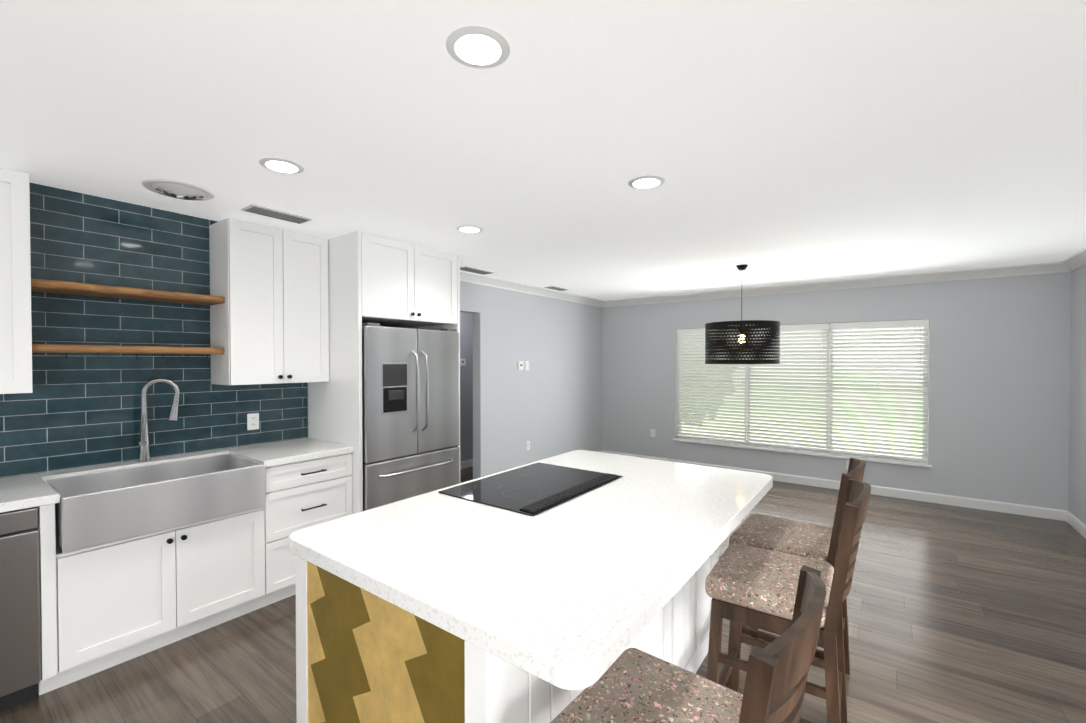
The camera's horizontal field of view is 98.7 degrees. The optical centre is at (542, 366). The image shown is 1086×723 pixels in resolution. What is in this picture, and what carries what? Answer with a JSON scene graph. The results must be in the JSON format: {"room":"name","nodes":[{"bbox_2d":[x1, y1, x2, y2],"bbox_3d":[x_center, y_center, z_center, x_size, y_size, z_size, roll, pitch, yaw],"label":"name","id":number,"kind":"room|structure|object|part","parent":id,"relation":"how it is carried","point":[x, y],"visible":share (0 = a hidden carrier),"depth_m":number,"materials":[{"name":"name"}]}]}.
{"room":"kitchen","nodes":[
{"label":"kitchen","id":0,"kind":"room"},
{"bbox_2d":[460,312,472,461],"bbox_3d":[-1.537,0.212,6.066,0.120,2.440,5.220,1,1,36],"label":"wall","id":1,"kind":"structure","parent":0,"point":[466,390],"depth_m":6.58,"materials":[{"name":"grey paint"}]},
{"bbox_2d":[460,359,465,365],"bbox_3d":[-1.123,-0.064,6.503,0.016,0.100,0.130,1,1,36],"label":"thermostat","id":2,"kind":"object","parent":1,"relation":"attached to","point":[462,362],"visible":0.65,"depth_m":6.51,"materials":[{"name":"white plastic"}]},
{"bbox_2d":[460,459,472,468],"bbox_3d":[-1.483,1.383,6.043,0.014,0.100,4.980,1,1,36],"label":"baseboard","id":3,"kind":"structure","parent":1,"relation":"attached to","point":[466,464],"depth_m":6.58,"materials":[{"name":"white paint"}]},
{"bbox_2d":[381,281,601,478],"bbox_3d":[-1.692,0.242,3.883,0.120,2.440,8.920,1,1,36],"label":"wall","id":4,"kind":"structure","parent":0,"point":[548,404],"depth_m":5.87,"materials":[{"name":"grey paint"}]},
{"bbox_2d":[0,168,32,393],"bbox_3d":[-2.808,-0.392,1.969,0.318,1.040,0.848,1,1,36],"label":"upper cabinet","id":5,"kind":"object","parent":4,"relation":"attached to","point":[15,256],"depth_m":2.18,"materials":[{"name":"white paint"}]},
{"bbox_2d":[32,344,223,358],"bbox_3d":[-2.333,-0.079,2.665,0.263,0.074,0.822,1,1,36],"label":"floating shelf","id":6,"kind":"object","parent":4,"relation":"attached to","point":[53,348],"visible":1,"depth_m":2.55,"materials":[{"name":"brown wood"}]},
{"bbox_2d":[31,278,224,305],"bbox_3d":[-2.333,-0.416,2.661,0.262,0.040,0.822,1,1,36],"label":"floating shelf","id":7,"kind":"object","parent":4,"relation":"attached to","point":[63,287],"visible":0.98,"depth_m":2.55,"materials":[{"name":"brown wood"}]},
{"bbox_2d":[0,182,307,478],"bbox_3d":[-3.016,-0.162,1.970,0.010,1.580,4.038,1,1,36],"label":"tile backsplash","id":8,"kind":"structure","parent":4,"relation":"attached to","point":[76,410],"depth_m":2.71,"materials":[{"name":"blue tile"}]},
{"bbox_2d":[247,413,258,429],"bbox_3d":[-2.039,0.385,3.284,0.008,0.115,0.075,1,1,36],"label":"outlet","id":9,"kind":"object","parent":8,"relation":"attached to","point":[252,421],"visible":1,"depth_m":3.28,"materials":[{"name":"white plastic"}]},
{"bbox_2d":[209,218,328,384],"bbox_3d":[-1.875,-0.409,3.235,0.318,1.040,0.638,1,1,36],"label":"upper cabinet","id":10,"kind":"object","parent":4,"relation":"attached to","point":[269,320],"depth_m":3.07,"materials":[{"name":"white paint"}]},
{"bbox_2d":[518,361,523,369],"bbox_3d":[-0.270,-0.013,5.689,0.016,0.110,0.110,1,1,36],"label":"switch plate","id":11,"kind":"object","parent":4,"relation":"attached to","point":[520,365],"visible":0.98,"depth_m":5.68,"materials":[{"name":"white plastic"}]},
{"bbox_2d":[525,361,528,369],"bbox_3d":[-0.196,-0.014,5.796,0.009,0.115,0.075,1,1,36],"label":"switch plate","id":12,"kind":"object","parent":4,"relation":"attached to","point":[526,365],"visible":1,"depth_m":5.79,"materials":[{"name":"white plastic"}]},
{"bbox_2d":[526,441,529,450],"bbox_3d":[-0.185,0.986,5.826,0.008,0.115,0.075,1,1,36],"label":"electrical outlet","id":13,"kind":"object","parent":4,"relation":"attached to","point":[527,445],"visible":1,"depth_m":5.81,"materials":[{"name":"white plastic"}]},
{"bbox_2d":[460,270,603,306],"bbox_3d":[-0.129,-0.957,5.821,0.078,0.095,3.680,1,1,36],"label":"crown molding","id":14,"kind":"structure","parent":4,"relation":"attached to","point":[475,278],"depth_m":5.68,"materials":[{"name":"white paint"}]},
{"bbox_2d":[0,466,1085,722],"bbox_3d":[-0.106,1.508,2.732,6.400,0.060,8.920,1,1,36],"label":"floor","id":15,"kind":"structure","parent":0,"point":[956,614],"depth_m":2.49,"materials":[{"name":"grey wood"}]},
{"bbox_2d":[0,502,63,711],"bbox_3d":[-2.629,1.048,1.976,0.620,0.879,0.720,1,1,36],"label":"base cabinet","id":16,"kind":"object","parent":15,"relation":"on","point":[29,535],"depth_m":2.01,"materials":[{"name":"white paint"}]},
{"bbox_2d":[0,507,40,711],"bbox_3d":[-2.624,1.050,1.984,0.620,0.876,0.594,1,1,36],"label":"dishwasher","id":17,"kind":"object","parent":16,"relation":"in","point":[20,527],"depth_m":2.00,"materials":[{"name":"grey metal"}]},
{"bbox_2d":[0,474,59,509],"bbox_3d":[-3.180,0.598,1.217,0.626,0.040,2.610,1,1,36],"label":"countertop","id":18,"kind":"structure","parent":16,"relation":"on","point":[26,490],"depth_m":2.12,"materials":[{"name":"white stone"}]},
{"bbox_2d":[52,490,271,688],"bbox_3d":[-2.144,1.159,2.608,0.653,0.640,0.870,1,1,36],"label":"base cabinet","id":19,"kind":"object","parent":15,"relation":"on","point":[104,567],"depth_m":2.36,"materials":[{"name":"white paint"}]},
{"bbox_2d":[208,454,351,602],"bbox_3d":[-1.755,1.032,3.174,0.608,0.879,0.630,1,1,36],"label":"base cabinet","id":20,"kind":"object","parent":15,"relation":"on","point":[301,495],"depth_m":2.92,"materials":[{"name":"white paint"}]},
{"bbox_2d":[220,438,353,465],"bbox_3d":[-1.732,0.571,3.182,0.626,0.040,0.580,1,1,36],"label":"countertop","id":21,"kind":"structure","parent":20,"relation":"on","point":[304,449],"depth_m":3.08,"materials":[{"name":"white stone"}]},
{"bbox_2d":[308,230,459,513],"bbox_3d":[-1.246,0.264,3.764,0.714,2.400,0.939,1,1,36],"label":"cabinet","id":22,"kind":"object","parent":15,"relation":"on","point":[382,281],"visible":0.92,"depth_m":3.37,"materials":[{"name":"white paint"}]},
{"bbox_2d":[362,323,458,510],"bbox_3d":[-1.204,0.576,3.737,0.760,1.777,0.868,1,1,36],"label":"refrigerator","id":23,"kind":"object","parent":15,"relation":"on","point":[410,412],"visible":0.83,"depth_m":3.47,"materials":[{"name":"grey metal"}]},
{"bbox_2d":[295,550,717,722],"bbox_3d":[0.058,1.053,2.089,0.899,0.867,1.850,1,1,36],"label":"kitchen island","id":24,"kind":"object","parent":15,"relation":"on","point":[359,659],"depth_m":1.36,"materials":[{"name":"white wood"}]},
{"bbox_3d":[-0.487,1.063,1.353,0.753,0.867,0.009,1,1,36],"label":"panel gold","id":25,"kind":"part","parent":24,"relation":"part of","materials":[{"name":"gold metal"}]},
{"bbox_2d":[289,450,772,699],"bbox_3d":[0.155,0.594,2.011,1.200,0.052,1.910,1,1,36],"label":"island countertop","id":26,"kind":"structure","parent":24,"relation":"on","point":[556,596],"depth_m":1.42,"materials":[{"name":"white stone"}]},
{"bbox_2d":[437,459,624,517],"bbox_3d":[-0.032,0.556,2.236,0.540,0.016,0.750,1,1,36],"label":"cooktop","id":27,"kind":"object","parent":26,"relation":"in","point":[533,488],"depth_m":2.18,"materials":[{"name":"black glass"}]},
{"bbox_2d":[550,565,825,722],"bbox_3d":[0.315,0.969,1.034,0.523,1.068,0.466,1,1,39],"label":"bar stool","id":28,"kind":"object","parent":15,"relation":"on","point":[633,685],"visible":1,"depth_m":1.06,"materials":[{"name":"brown wood"}]},
{"bbox_2d":[705,478,870,722],"bbox_3d":[0.944,0.958,1.804,0.523,1.068,0.466,1,1,34],"label":"bar stool","id":29,"kind":"object","parent":15,"relation":"on","point":[752,586],"visible":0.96,"depth_m":1.71,"materials":[{"name":"brown wood"}]},
{"bbox_2d":[726,457,865,684],"bbox_3d":[1.204,0.953,2.206,0.523,1.068,0.466,1,1,37],"label":"bar stool","id":30,"kind":"object","parent":15,"relation":"on","point":[800,538],"visible":0.44,"depth_m":2.15,"materials":[{"name":"brown wood"}]},
{"bbox_2d":[0,0,1085,300],"bbox_3d":[0.365,-0.987,2.351,5.230,0.060,8.920,1,1,36],"label":"ceiling","id":31,"kind":"structure","parent":0,"point":[780,142],"depth_m":1.84,"materials":[{"name":"white paint"}]},
{"bbox_2d":[142,179,214,200],"bbox_3d":[-1.968,-0.938,2.530,0.316,0.041,0.316,1,1,36],"label":"ceiling vent","id":32,"kind":"object","parent":31,"relation":"in","point":[178,189],"visible":0.98,"depth_m":2.48,"materials":[{"name":"grey"}]},
{"bbox_2d":[241,204,312,223],"bbox_3d":[-1.674,-0.958,2.947,0.160,0.012,0.360,1,1,36],"label":"ceiling vent","id":33,"kind":"object","parent":31,"relation":"in","point":[271,213],"visible":0.98,"depth_m":2.92,"materials":[{"name":"grey metal"}]},
{"bbox_2d":[258,157,303,173],"bbox_3d":[-1.242,-0.952,2.218,0.190,0.005,0.190,1,1,36],"label":"recessed light","id":34,"kind":"object","parent":31,"relation":"in","point":[279,165],"visible":1,"depth_m":2.20,"materials":[{"name":"white paint"}]},
{"bbox_2d":[456,225,482,232],"bbox_3d":[-0.517,-0.966,3.287,0.190,0.005,0.190,1,1,36],"label":"recessed light","id":35,"kind":"object","parent":31,"relation":"in","point":[469,228],"visible":0.94,"depth_m":3.28,"materials":[{"name":"white paint"}]},
{"bbox_2d":[460,266,493,274],"bbox_3d":[-0.694,-0.983,4.783,0.160,0.012,0.400,1,1,36],"label":"ceiling vent","id":36,"kind":"object","parent":31,"relation":"in","point":[474,270],"visible":0.88,"depth_m":4.75,"materials":[{"name":"grey metal"}]},
{"bbox_2d":[445,26,509,68],"bbox_3d":[-0.192,-0.940,1.383,0.190,0.005,0.190,1,1,36],"label":"recessed light","id":37,"kind":"object","parent":31,"relation":"in","point":[480,47],"visible":1,"depth_m":1.37,"materials":[{"name":"white paint"}]},
{"bbox_2d":[544,286,568,290],"bbox_3d":[0.178,-0.999,5.966,0.140,0.012,0.360,1,1,36],"label":"ceiling vent","id":38,"kind":"object","parent":31,"relation":"in","point":[556,288],"visible":1,"depth_m":5.92,"materials":[{"name":"grey metal"}]},
{"bbox_2d":[628,175,664,188],"bbox_3d":[0.537,-0.955,2.424,0.190,0.005,0.190,1,1,36],"label":"recessed light","id":39,"kind":"object","parent":31,"relation":"in","point":[647,182],"visible":1,"depth_m":2.41,"materials":[{"name":"white paint"}]},
{"bbox_2d":[705,265,779,363],"bbox_3d":[1.938,-0.507,4.552,0.678,0.956,0.678,1,1,36],"label":"pendant lamp","id":40,"kind":"object","parent":31,"relation":"hanging from","point":[744,344],"visible":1,"depth_m":4.30,"materials":[{"name":"black metal"}]},
{"bbox_2d":[602,272,1071,510],"bbox_3d":[3.023,0.215,5.875,5.110,2.440,0.120,1,1,36],"label":"wall","id":41,"kind":"structure","parent":0,"point":[999,389],"depth_m":4.90,"materials":[{"name":"grey paint"}]},
{"bbox_2d":[650,429,654,436],"bbox_3d":[1.611,0.972,6.842,0.075,0.115,0.008,1,1,36],"label":"electrical outlet","id":42,"kind":"object","parent":41,"relation":"attached to","point":[652,432],"visible":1,"depth_m":6.84,"materials":[{"name":"white plastic"}]},
{"bbox_2d":[673,319,931,467],"bbox_3d":[3.030,0.271,5.843,2.840,1.585,0.147,1,1,36],"label":"window","id":43,"kind":"structure","parent":41,"relation":"in","point":[687,344],"depth_m":5.63,"materials":[{"name":"white paint"}]},
{"bbox_3d":[3.019,1.042,5.838,2.840,0.043,0.107,1,1,36],"label":"window sill","id":44,"kind":"part","parent":43,"relation":"part of","materials":[{"name":"white paint"}]},
{"bbox_2d":[602,450,1066,520],"bbox_3d":[2.935,1.385,5.872,4.990,0.100,0.014,1,1,36],"label":"baseboard","id":45,"kind":"structure","parent":41,"relation":"attached to","point":[1028,510],"depth_m":5.01,"materials":[{"name":"white paint"}]},
{"bbox_2d":[602,261,1069,307],"bbox_3d":[2.916,-0.957,5.815,4.990,0.095,0.078,1,1,36],"label":"crown molding","id":46,"kind":"structure","parent":41,"relation":"attached to","point":[1019,270],"depth_m":5.28,"materials":[{"name":"white paint"}]},
{"bbox_2d":[1068,265,1085,524],"bbox_3d":[2.387,0.284,0.804,0.120,2.440,8.800,1,1,36],"label":"wall","id":47,"kind":"structure","parent":0,"point":[1077,470],"depth_m":4.19,"materials":[{"name":"grey paint"}]},
{"bbox_2d":[1062,248,1085,271],"bbox_3d":[2.343,-0.890,0.895,0.078,0.095,8.680,1,1,36],"label":"crown molding","id":48,"kind":"structure","parent":47,"relation":"attached to","point":[1075,261],"depth_m":4.13,"materials":[{"name":"white paint"}]},
{"bbox_2d":[1066,511,1085,538],"bbox_3d":[2.369,1.453,0.908,0.014,0.100,8.680,1,1,36],"label":"baseboard","id":49,"kind":"structure","parent":47,"relation":"attached to","point":[1075,523],"depth_m":4.16,"materials":[{"name":"white paint"}]},
{"label":"outside","id":50,"kind":"structure","parent":0,"visible":0},
{"bbox_2d":[682,328,928,460],"bbox_3d":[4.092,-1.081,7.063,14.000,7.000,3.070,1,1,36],"label":"window blinds","id":51,"kind":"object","parent":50,"point":[833,397],"depth_m":8.10,"materials":[{"name":"white plastic"}]}
]}

